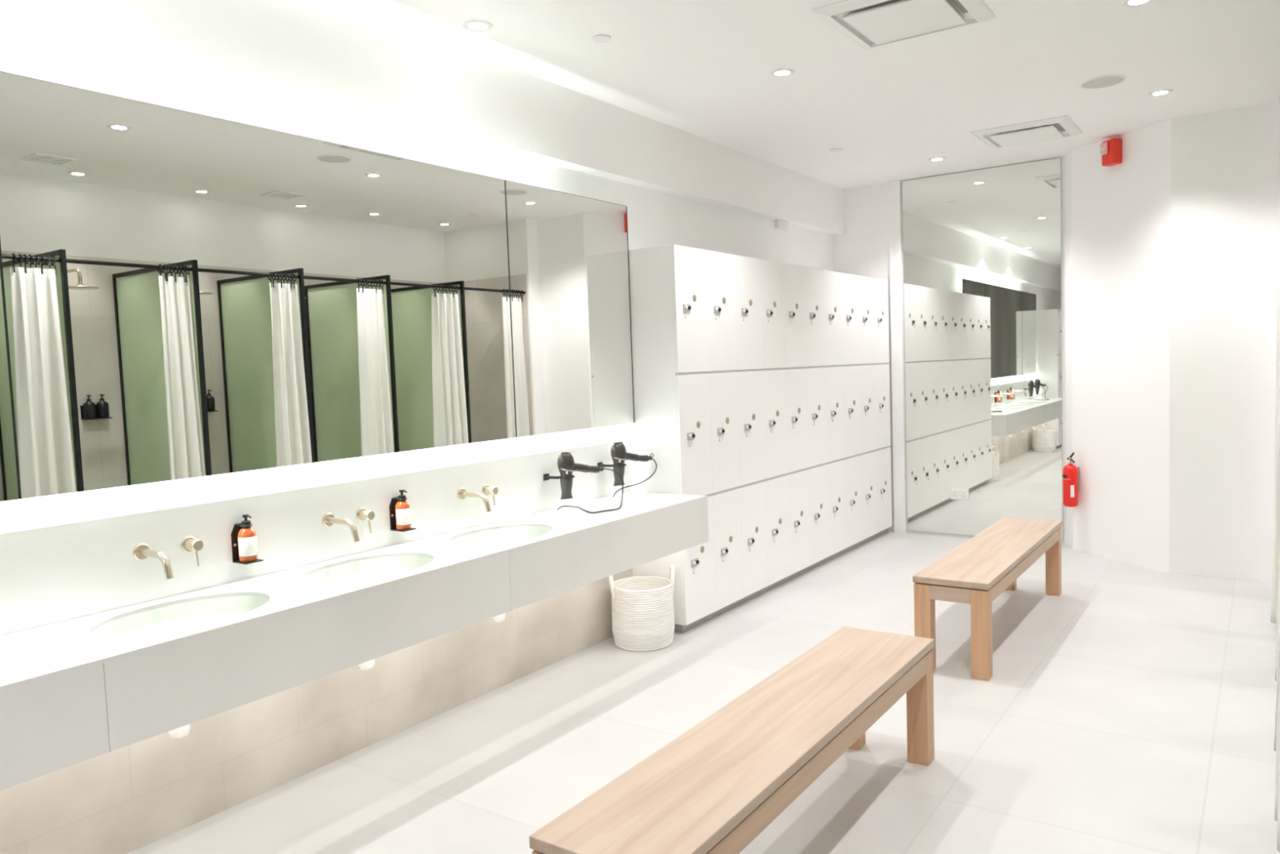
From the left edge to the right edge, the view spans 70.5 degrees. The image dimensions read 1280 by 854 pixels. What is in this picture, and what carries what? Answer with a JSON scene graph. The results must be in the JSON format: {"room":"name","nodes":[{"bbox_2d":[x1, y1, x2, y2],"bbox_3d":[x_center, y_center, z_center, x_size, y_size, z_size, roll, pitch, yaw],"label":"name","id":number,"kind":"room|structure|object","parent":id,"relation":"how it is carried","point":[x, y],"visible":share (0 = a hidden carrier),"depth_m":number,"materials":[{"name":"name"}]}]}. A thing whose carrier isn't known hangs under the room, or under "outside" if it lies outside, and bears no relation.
{"room":"changing room","nodes":[
{"label":"changing room","id":0,"kind":"room"},
{"bbox_2d":[0,439,632,853],"bbox_3d":[-1.279,0.768,3.554,0.150,1.086,4.109,1,5,35],"label":"wall","id":1,"kind":"structure","parent":0,"point":[124,800],"depth_m":3.31,"materials":[{"name":"white paint"}]},
{"bbox_2d":[132,536,203,579],"bbox_3d":[-1.497,0.423,2.945,0.179,0.101,0.209,1,5,35],"label":"tap","id":2,"kind":"object","parent":1,"relation":"attached to","point":[188,544],"visible":1,"depth_m":2.91,"materials":[{"name":"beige metal"}]},
{"bbox_2d":[231,523,263,564],"bbox_3d":[-1.386,0.409,3.192,0.080,0.134,0.068,1,5,35],"label":"soap holder","id":3,"kind":"object","parent":1,"relation":"attached to","point":[237,526],"visible":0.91,"depth_m":3.19,"materials":[{"name":"black metal"}]},
{"bbox_2d":[237,514,257,561],"bbox_3d":[-1.384,0.389,3.188,0.062,0.164,0.061,1,5,35],"label":"soap bottle","id":4,"kind":"object","parent":3,"relation":"on","point":[246,535],"visible":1,"depth_m":3.17,"materials":[{"name":"orange plastic"}]},
{"bbox_2d":[233,558,263,564],"bbox_3d":[-1.382,0.473,3.195,0.076,0.004,0.068,1,5,35],"label":"shelf","id":5,"kind":"object","parent":3,"relation":"attached to","point":[235,560],"depth_m":3.18,"materials":[{"name":"black metal"}]},
{"bbox_2d":[0,436,607,526],"bbox_3d":[-1.359,0.219,3.559,0.003,0.014,4.109,1,5,35],"label":"trim","id":6,"kind":"structure","parent":1,"relation":"attached to","point":[332,477],"depth_m":3.42,"materials":[{"name":"stone"}]},
{"bbox_2d":[322,507,374,542],"bbox_3d":[-1.093,0.380,3.528,0.179,0.101,0.209,1,5,35],"label":"tap","id":7,"kind":"object","parent":1,"relation":"attached to","point":[362,514],"visible":1,"depth_m":3.49,"materials":[{"name":"beige metal"}]},
{"bbox_2d":[0,490,708,790],"bbox_3d":[-1.008,0.710,3.360,0.513,0.378,4.108,1,5,35],"label":"countertop","id":8,"kind":"structure","parent":1,"relation":"attached to","point":[73,691],"depth_m":2.92,"materials":[{"name":"stone"}]},
{"bbox_2d":[91,595,269,635],"bbox_3d":[-1.402,0.645,2.801,0.399,0.122,0.543,1,5,35],"label":"basin","id":9,"kind":"object","parent":8,"relation":"in","point":[169,617],"depth_m":2.92,"materials":[{"name":"white ceramic"}]},
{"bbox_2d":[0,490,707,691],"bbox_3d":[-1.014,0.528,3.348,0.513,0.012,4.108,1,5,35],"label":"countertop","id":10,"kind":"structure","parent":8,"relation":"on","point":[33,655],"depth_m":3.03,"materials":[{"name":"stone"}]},
{"bbox_2d":[302,555,433,582],"bbox_3d":[-1.001,0.593,3.378,0.399,0.122,0.543,1,5,35],"label":"basin","id":11,"kind":"object","parent":8,"relation":"in","point":[358,568],"depth_m":3.53,"materials":[{"name":"white ceramic"}]},
{"bbox_2d":[448,526,551,545],"bbox_3d":[-0.600,0.540,3.956,0.399,0.122,0.543,1,5,35],"label":"basin","id":12,"kind":"object","parent":8,"relation":"in","point":[482,535],"depth_m":4.13,"materials":[{"name":"white ceramic"}]},
{"bbox_2d":[389,497,416,531],"bbox_3d":[-0.988,0.361,3.766,0.080,0.134,0.068,1,5,35],"label":"soap holder","id":13,"kind":"object","parent":1,"relation":"attached to","point":[393,501],"visible":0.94,"depth_m":3.77,"materials":[{"name":"black metal"}]},
{"bbox_2d":[395,489,411,529],"bbox_3d":[-0.986,0.342,3.762,0.062,0.164,0.061,1,5,35],"label":"soap bottle","id":14,"kind":"object","parent":13,"relation":"on","point":[402,509],"visible":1,"depth_m":3.74,"materials":[{"name":"orange plastic"}]},
{"bbox_2d":[391,527,416,531],"bbox_3d":[-0.984,0.426,3.769,0.076,0.004,0.068,1,5,35],"label":"shelf","id":15,"kind":"object","parent":13,"relation":"attached to","point":[392,528],"depth_m":3.75,"materials":[{"name":"black metal"}]},
{"bbox_2d":[457,484,497,512],"bbox_3d":[-0.690,0.322,4.109,0.179,0.101,0.209,1,5,35],"label":"tap","id":16,"kind":"object","parent":1,"relation":"attached to","point":[486,490],"visible":1,"depth_m":4.07,"materials":[{"name":"beige metal"}]},
{"bbox_2d":[542,473,574,480],"bbox_3d":[-0.402,0.251,4.564,0.152,0.032,0.083,0,4,23],"label":"holder","id":17,"kind":"object","parent":1,"relation":"attached to","point":[546,477],"visible":0.83,"depth_m":4.54,"materials":[{"name":"black metal"}]},
{"bbox_2d":[557,451,623,513],"bbox_3d":[-0.214,0.266,4.568,0.368,0.292,0.240,-5,5,-35],"label":"hair dryer","id":18,"kind":"object","parent":17,"relation":"hanging from","point":[566,465],"visible":1,"depth_m":4.53,"materials":[{"name":"grey plastic"}]},
{"bbox_2d":[597,462,626,466],"bbox_3d":[-0.146,0.207,4.933,0.152,0.032,0.083,0,4,23],"label":"holder","id":19,"kind":"object","parent":1,"relation":"attached to","point":[599,464],"visible":0.83,"depth_m":4.90,"materials":[{"name":"black metal"}]},
{"bbox_2d":[610,441,657,497],"bbox_3d":[-0.035,0.227,4.976,0.277,0.300,0.086,-5,5,-35],"label":"hair dryer","id":20,"kind":"object","parent":19,"relation":"hanging from","point":[619,455],"visible":0.98,"depth_m":4.90,"materials":[{"name":"grey plastic"}]},
{"bbox_2d":[0,26,833,521],"bbox_3d":[-1.397,-0.179,3.633,0.150,2.973,11.392,1,5,35],"label":"wall","id":21,"kind":"structure","parent":0,"point":[655,218],"depth_m":3.79,"materials":[{"name":"paint"}]},
{"bbox_2d":[0,239,21,501],"bbox_3d":[-2.167,-0.360,2.206,0.202,1.210,1.006,1,5,35],"label":"wall mirror","id":22,"kind":"object","parent":21,"relation":"attached to","point":[10,481],"visible":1,"depth_m":2.57,"materials":[{"name":"clear glass"}]},
{"bbox_2d":[0,71,516,498],"bbox_3d":[-1.286,-0.476,3.477,0.202,1.210,2.095,1,5,35],"label":"wall mirror","id":23,"kind":"object","parent":21,"relation":"attached to","point":[188,295],"visible":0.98,"depth_m":3.11,"materials":[{"name":"clear glass"}]},
{"bbox_2d":[0,0,844,235],"bbox_3d":[-1.367,-1.465,3.433,0.103,0.385,10.892,1,5,35],"label":"bulkhead","id":24,"kind":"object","parent":21,"relation":"attached to","point":[326,54],"depth_m":3.92,"materials":[{"name":"paint"}]},
{"bbox_2d":[505,179,635,437],"bbox_3d":[-0.412,-0.591,4.737,0.202,1.210,0.978,1,5,35],"label":"wall mirror","id":25,"kind":"object","parent":21,"relation":"attached to","point":[568,254],"visible":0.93,"depth_m":4.63,"materials":[{"name":"clear glass"}]},
{"bbox_2d":[773,220,788,230],"bbox_3d":[1.101,-1.571,7.050,0.040,0.060,0.170,1,5,35],"label":"sensor box","id":26,"kind":"object","parent":21,"relation":"attached to","point":[779,224],"visible":1,"depth_m":7.01,"materials":[{"name":"white plastic"}]},
{"bbox_2d":[127,531,1279,853],"bbox_3d":[0.528,1.383,2.440,4.700,0.120,11.392,1,5,35],"label":"floor","id":27,"kind":"structure","parent":0,"point":[1131,708],"depth_m":3.62,"materials":[{"name":"tile"}]},
{"bbox_2d":[608,564,675,651],"bbox_3d":[0.014,0.964,4.914,0.341,0.423,0.341,2,5,44],"label":"rope basket","id":28,"kind":"object","parent":27,"relation":"on","point":[642,611],"visible":0.98,"depth_m":4.78,"materials":[{"name":"fabric"}]},
{"bbox_2d":[528,626,934,853],"bbox_3d":[0.428,1.080,2.712,0.353,0.455,1.852,1,5,35],"label":"wooden bench","id":29,"kind":"object","parent":27,"relation":"on","point":[713,788],"visible":1,"depth_m":2.46,"materials":[{"name":"brown wood"}]},
{"bbox_2d":[607,244,892,632],"bbox_3d":[0.979,-0.041,6.470,0.516,2.152,3.358,1,5,35],"label":"lockers","id":30,"kind":"object","parent":27,"relation":"on","point":[762,387],"visible":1,"depth_m":5.69,"materials":[{"name":"white laminate"}]},
{"bbox_2d":[912,516,1062,680],"bbox_3d":[1.968,0.874,4.985,0.350,0.455,1.805,1,5,35],"label":"wooden bench","id":31,"kind":"object","parent":27,"relation":"on","point":[989,563],"visible":0.98,"depth_m":4.43,"materials":[{"name":"brown wood"}]},
{"bbox_2d":[327,0,1279,189],"bbox_3d":[0.419,-1.701,2.234,4.700,0.120,11.392,1,5,35],"label":"ceiling","id":32,"kind":"structure","parent":0,"point":[702,68],"depth_m":4.61,"materials":[{"name":"paint"}]},
{"bbox_2d":[462,19,493,31],"bbox_3d":[-0.692,-1.707,3.857,0.128,0.006,0.128,1,5,35],"label":"recessed light","id":33,"kind":"object","parent":32,"relation":"in","point":[476,25],"visible":1,"depth_m":3.85,"materials":[{"name":"white plastic"}]},
{"bbox_2d":[591,34,610,42],"bbox_3d":[-0.172,-1.738,4.049,0.084,0.007,0.084,1,5,35],"label":"sprinkler cover","id":34,"kind":"object","parent":32,"relation":"attached to","point":[599,37],"visible":1,"depth_m":4.04,"materials":[{"name":"white plastic"}]},
{"bbox_2d":[769,68,795,77],"bbox_3d":[0.727,-1.809,4.627,0.128,0.006,0.128,1,5,35],"label":"recessed light","id":35,"kind":"object","parent":32,"relation":"in","point":[780,73],"visible":1,"depth_m":4.62,"materials":[{"name":"white"}]},
{"bbox_2d":[831,148,843,151],"bbox_3d":[1.386,-1.948,6.372,0.084,0.007,0.084,1,5,35],"label":"sprinkler cover","id":36,"kind":"object","parent":32,"relation":"attached to","point":[833,149],"visible":1,"depth_m":6.36,"materials":[{"name":"white plastic"}]},
{"bbox_2d":[810,0,995,49],"bbox_3d":[1.139,-1.760,3.888,0.600,0.034,0.610,1,5,35],"label":"ceiling vent","id":37,"kind":"object","parent":32,"relation":"in","point":[868,24],"visible":1,"depth_m":3.86,"materials":[{"name":"white plastic"}]},
{"bbox_2d":[951,0,968,13],"bbox_3d":[1.111,-1.766,3.847,0.476,0.003,0.388,1,5,35],"label":"shutter","id":38,"kind":"object","parent":37,"relation":"hanging from","point":[959,6],"depth_m":3.80,"materials":[{"name":"grey metal"}]},
{"bbox_2d":[928,157,946,161],"bbox_3d":[2.228,-2.006,6.790,0.128,0.006,0.128,1,5,35],"label":"recessed light","id":39,"kind":"object","parent":32,"relation":"in","point":[934,159],"visible":1,"depth_m":6.79,"materials":[{"name":"white"}]},
{"bbox_2d":[969,115,1082,147],"bbox_3d":[2.588,-1.956,6.056,0.590,0.034,0.560,1,5,35],"label":"ceiling vent","id":40,"kind":"object","parent":32,"relation":"in","point":[1061,126],"visible":1,"depth_m":5.97,"materials":[{"name":"white plastic"}]},
{"bbox_2d":[1054,123,1066,131],"bbox_3d":[2.560,-1.962,6.016,0.466,0.003,0.338,1,5,35],"label":"shutter","id":41,"kind":"object","parent":40,"relation":"hanging from","point":[1058,126],"depth_m":5.89,"materials":[{"name":"grey metal"}]},
{"bbox_2d":[1079,75,1125,88],"bbox_3d":[2.545,-1.896,4.981,0.230,0.007,0.230,1,5,35],"label":"ceiling speaker","id":42,"kind":"object","parent":32,"relation":"attached to","point":[1103,82],"visible":1,"depth_m":4.97,"materials":[{"name":"white plastic"}]},
{"bbox_2d":[1121,0,1153,7],"bbox_3d":[2.114,-1.805,3.837,0.128,0.006,0.128,1,5,35],"label":"recessed light","id":43,"kind":"object","parent":32,"relation":"in","point":[1127,3],"visible":1,"depth_m":3.86,"materials":[{"name":"white"}]},
{"bbox_2d":[1147,88,1173,96],"bbox_3d":[3.008,-1.930,5.231,0.128,0.006,0.128,1,5,35],"label":"recessed light","id":44,"kind":"object","parent":32,"relation":"in","point":[1165,91],"visible":1,"depth_m":5.22,"materials":[{"name":"white"}]},
{"bbox_2d":[832,155,1066,544],"bbox_3d":[2.543,-0.580,7.540,1.870,2.973,0.150,1,5,35],"label":"wall","id":45,"kind":"structure","parent":0,"point":[863,250],"depth_m":7.73,"materials":[{"name":"paint"}]},
{"bbox_2d":[888,180,906,533],"bbox_3d":[2.184,-0.576,7.679,0.098,2.973,0.030,1,5,35],"label":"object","id":46,"kind":"structure","parent":45,"relation":"attached to","point":[894,187],"depth_m":7.66,"materials":[{"name":"paint"}]},
{"bbox_2d":[902,157,1062,542],"bbox_3d":[2.741,-0.578,7.303,1.223,2.943,0.012,1,5,35],"label":"mirror","id":47,"kind":"object","parent":45,"relation":"attached to","point":[982,249],"visible":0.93,"depth_m":7.27,"materials":[{"name":"clear glass"}]},
{"bbox_2d":[950,488,968,500],"bbox_3d":[2.636,0.556,7.466,0.146,0.090,0.012,1,5,35],"label":"wall socket","id":48,"kind":"object","parent":47,"relation":"attached to","point":[955,494],"visible":1,"depth_m":7.46,"materials":[{"name":"white plastic"}]},
{"bbox_2d":[1065,119,1170,573],"bbox_3d":[3.418,-0.542,6.505,0.237,2.973,1.131,-3,4,-13],"label":"wall","id":49,"kind":"structure","parent":0,"point":[1117,217],"depth_m":6.33,"materials":[{"name":"paint"}]},
{"bbox_2d":[1062,452,1079,506],"bbox_3d":[3.224,0.389,6.762,0.125,0.407,0.104,-3,4,-16],"label":"fire extinguisher","id":50,"kind":"object","parent":49,"relation":"attached to","point":[1071,486],"visible":1,"depth_m":6.72,"materials":[{"name":"red metal"}]},
{"bbox_2d":[1100,137,1122,166],"bbox_3d":[3.251,-1.899,6.259,0.112,0.170,0.110,-3,4,-16],"label":"beacon","id":51,"kind":"object","parent":49,"relation":"attached to","point":[1111,150],"visible":1,"depth_m":6.22,"materials":[{"name":"red plastic"}]},
{"bbox_2d":[1103,157,1107,163],"bbox_3d":[3.224,-1.846,6.266,0.004,0.040,0.040,-3,4,-16],"label":"grille","id":52,"kind":"object","parent":51,"relation":"attached to","point":[1105,159],"depth_m":6.26,"materials":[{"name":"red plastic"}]},
{"bbox_2d":[1168,102,1278,582],"bbox_3d":[4.252,-0.506,5.535,1.735,2.973,0.220,1,5,35],"label":"wall","id":53,"kind":"structure","parent":0,"point":[1224,163],"depth_m":5.77,"materials":[{"name":"paint"}]},
{"bbox_2d":[1273,95,1279,543],"bbox_3d":[4.383,-0.490,5.223,1.165,2.973,0.185,1,5,35],"label":"wall","id":54,"kind":"structure","parent":0,"point":[1277,312],"depth_m":5.47,"materials":[{"name":"paint"}]},
{"bbox_3d":[2.241,-1.046,3.031,0.025,0.024,5.770,1,5,35],"label":"rail","id":55,"kind":"object","parent":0,"visible":0},
{"bbox_2d":[1270,417,1279,622],"bbox_3d":[3.311,-0.086,4.602,0.160,2.244,0.379,1,5,35],"label":"shower curtain","id":56,"kind":"object","parent":55,"relation":"hanging from","point":[1277,528],"visible":0.8,"depth_m":4.57,"materials":[{"name":"white fabric"}]},
{"bbox_2d":[1273,609,1279,751],"bbox_3d":[2.391,0.036,3.269,0.147,2.244,0.316,1,5,35],"label":"shower curtain","id":57,"kind":"object","parent":55,"relation":"hanging from","point":[1278,646],"visible":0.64,"depth_m":3.25,"materials":[{"name":"white fabric"}]},
{"bbox_2d":[1274,661,1279,852],"bbox_3d":[1.935,0.096,2.607,0.157,2.244,0.293,1,5,35],"label":"shower curtain","id":58,"kind":"object","parent":55,"relation":"hanging from","point":[1277,806],"visible":1,"depth_m":2.76,"materials":[{"name":"white fabric"}]},
{"bbox_2d":[1275,533,1279,680],"bbox_3d":[2.852,-0.024,3.929,0.137,2.244,0.343,1,5,35],"label":"shower curtain","id":59,"kind":"object","parent":55,"relation":"hanging from","point":[1278,579],"visible":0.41,"depth_m":3.93,"materials":[{"name":"white fabric"}]},
{"bbox_2d":[1275,363,1279,493],"bbox_3d":[3.815,-0.150,5.314,0.135,2.244,0.366,1,5,35],"label":"shower curtain","id":60,"kind":"object","parent":55,"relation":"hanging from","point":[1278,407],"visible":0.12,"depth_m":5.31,"materials":[{"name":"white fabric"}]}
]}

